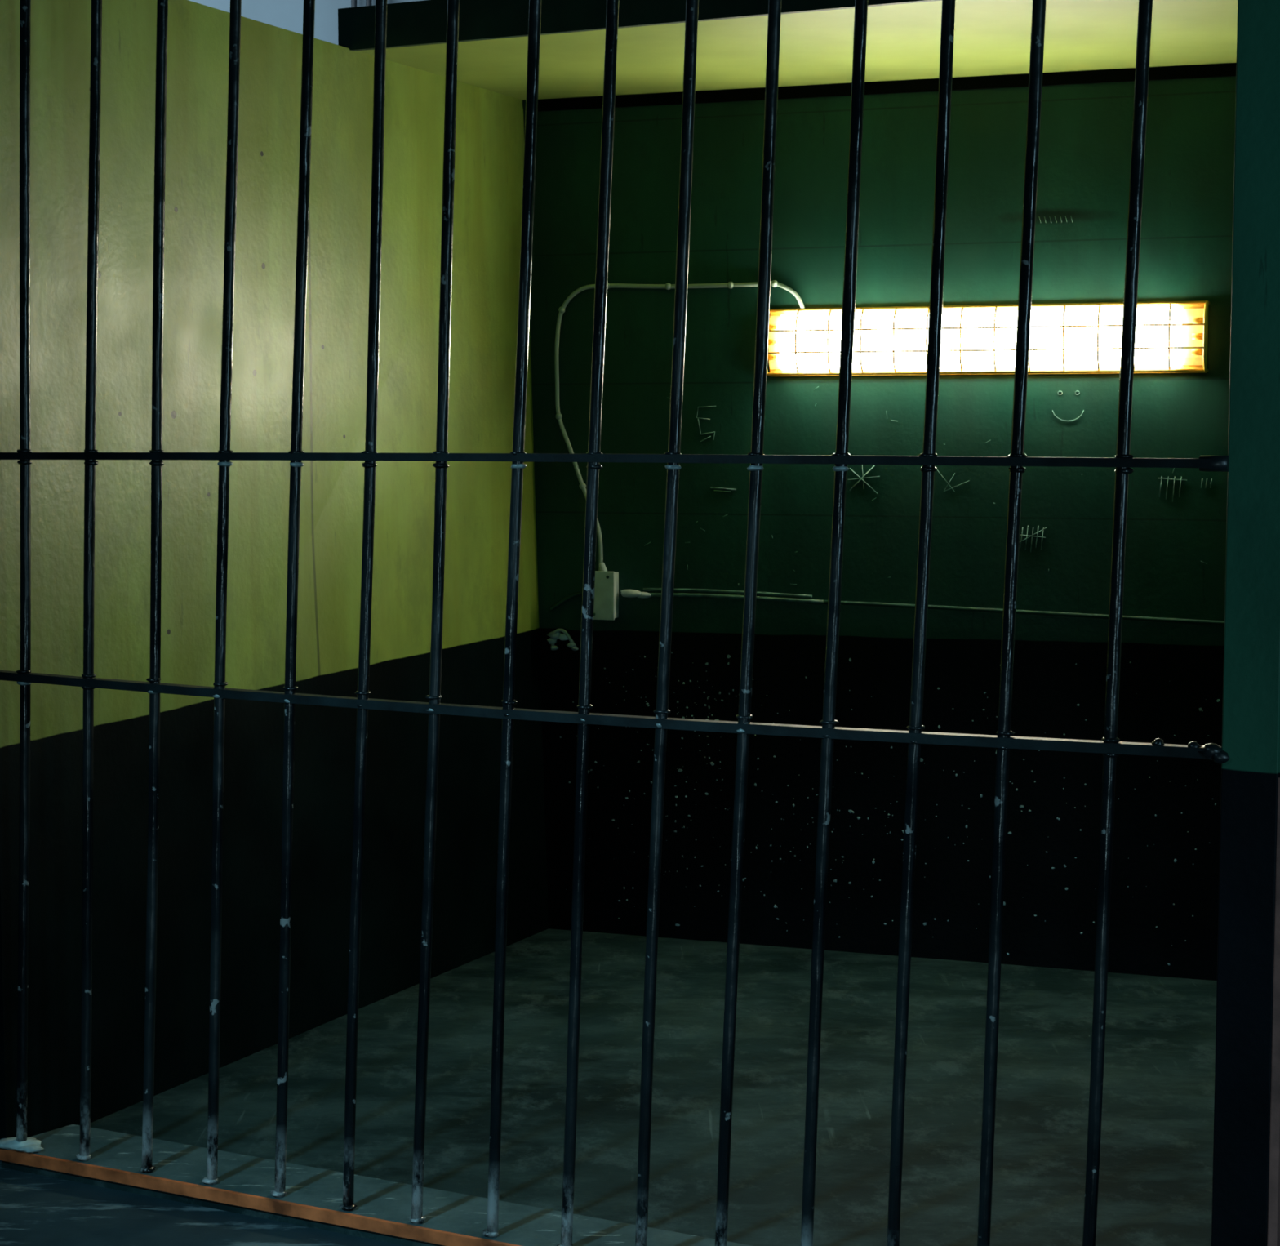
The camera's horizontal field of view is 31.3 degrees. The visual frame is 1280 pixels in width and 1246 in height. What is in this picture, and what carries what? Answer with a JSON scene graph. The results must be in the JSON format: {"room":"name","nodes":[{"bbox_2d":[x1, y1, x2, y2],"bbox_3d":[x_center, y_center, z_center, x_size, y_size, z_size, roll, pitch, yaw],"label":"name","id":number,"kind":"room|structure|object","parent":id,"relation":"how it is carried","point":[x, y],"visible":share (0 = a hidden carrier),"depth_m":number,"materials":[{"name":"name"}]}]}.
{"room":"prison interior","nodes":[
{"label":"prison interior","id":0,"kind":"room"},
{"bbox_2d":[0,0,548,1138],"bbox_3d":[-0.847,-0.213,5.620,0.161,2.413,2.372,2,5,25],"label":"wall","id":1,"kind":"structure","parent":0,"point":[489,155],"depth_m":5.33,"materials":[{"name":"paint"}]},
{"bbox_2d":[187,0,426,44],"bbox_3d":[0.000,-1.821,9.482,12.000,5.000,0.202,0,5,0],"label":"wall","id":2,"kind":"structure","parent":0,"point":[287,15],"depth_m":9.32,"materials":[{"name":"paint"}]},
{"bbox_2d":[351,0,371,7],"bbox_3d":[-0.900,-2.459,9.288,0.800,0.841,0.079,0,5,0],"label":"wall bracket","id":3,"kind":"object","parent":2,"relation":"attached to","point":[353,2],"visible":0.02,"depth_m":9.26,"materials":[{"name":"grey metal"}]},
{"bbox_2d":[0,928,1217,1245],"bbox_3d":[0.000,1.256,3.115,16.783,0.100,17.754,2,5,25],"label":"floor","id":4,"kind":"structure","parent":0,"point":[1156,1169],"depth_m":4.97,"materials":[{"name":"paint"}]},
{"bbox_2d":[0,1124,752,1245],"bbox_3d":[-0.220,1.106,4.148,2.303,0.028,0.198,2,5,27],"label":"threshold","id":5,"kind":"object","parent":4,"relation":"on","point":[384,1206],"visible":0.75,"depth_m":4.31,"materials":[{"name":"paint"}]},
{"bbox_2d":[0,1136,44,1152],"bbox_3d":[-1.244,1.047,4.588,0.106,0.020,0.083,0,5,0],"label":"lump","id":6,"kind":"object","parent":5,"relation":"on","point":[32,1144],"visible":1,"depth_m":4.58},
{"bbox_2d":[0,0,1229,1245],"bbox_3d":[-0.197,-0.117,3.953,2.431,2.442,0.035,2,5,27],"label":"bars","id":7,"kind":"object","parent":5,"relation":"on","point":[1110,746],"visible":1,"depth_m":3.91,"materials":[{"name":"black metal"}]},
{"bbox_2d":[337,0,1237,100],"bbox_3d":[0.596,-1.482,5.744,2.565,0.104,1.335,2,5,24],"label":"ceiling","id":8,"kind":"structure","parent":0,"point":[993,37],"depth_m":5.59,"materials":[{"name":"paint"}]},
{"bbox_2d":[523,62,1236,980],"bbox_3d":[0.852,-0.270,6.306,2.491,2.413,0.090,2,5,20],"label":"wall","id":9,"kind":"structure","parent":0,"point":[1186,247],"depth_m":6.32,"materials":[{"name":"paint"}]},
{"bbox_2d":[546,280,1224,650],"bbox_3d":[0.804,-0.416,6.231,2.298,1.060,0.057,2,5,20],"label":"electrical cable","id":10,"kind":"object","parent":9,"relation":"attached to","point":[606,606],"visible":0.9,"depth_m":6.54,"materials":[{"name":"plastic"}]},
{"bbox_2d":[537,63,1236,111],"bbox_3d":[0.834,-1.451,6.163,2.455,0.032,0.006,2,5,20],"label":"trim","id":11,"kind":"structure","parent":9,"relation":"attached to","point":[1224,69],"depth_m":6.21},
{"bbox_2d":[560,651,1220,964],"bbox_3d":[0.782,0.497,6.345,2.160,0.824,0.001,2,5,20],"label":"plaster splatter","id":12,"kind":"object","parent":9,"relation":"attached to","point":[679,770],"visible":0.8,"depth_m":6.46,"materials":[{"name":"white paint"}]},
{"bbox_2d":[644,215,1212,585],"bbox_3d":[0.839,-0.591,6.233,1.754,1.007,0.004,2,5,19],"label":"graffiti","id":13,"kind":"object","parent":9,"relation":"attached to","point":[863,477],"visible":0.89,"depth_m":6.19,"materials":[{"name":"paint"}]},
{"bbox_2d":[766,300,1210,376],"bbox_3d":[0.914,-0.762,6.150,1.200,0.187,0.084,2,5,19],"label":"lamp","id":14,"kind":"object","parent":9,"relation":"attached to","point":[1171,336],"visible":0.87,"depth_m":6.12,"materials":[{"name":"white"}]},
{"bbox_2d":[1211,0,1279,1245],"bbox_3d":[1.476,-0.222,4.595,0.084,2.600,2.694,2,5,25],"label":"wall","id":15,"kind":"structure","parent":0,"point":[1251,719],"depth_m":3.40,"materials":[{"name":"paint"}]},
{"bbox_2d":[1266,776,1279,1245],"bbox_3d":[1.270,0.647,4.107,0.014,0.950,1.500,2,5,25],"label":"trim","id":16,"kind":"structure","parent":15,"relation":"attached to","point":[1273,1211],"depth_m":3.43,"materials":[{"name":"brown wood"}]},
{"bbox_2d":[1278,720,1279,773],"bbox_3d":[1.269,-0.652,3.999,0.012,1.643,1.500,2,5,25],"label":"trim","id":17,"kind":"structure","parent":15,"relation":"attached to","point":[1279,720],"depth_m":3.39,"materials":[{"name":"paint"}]}
]}

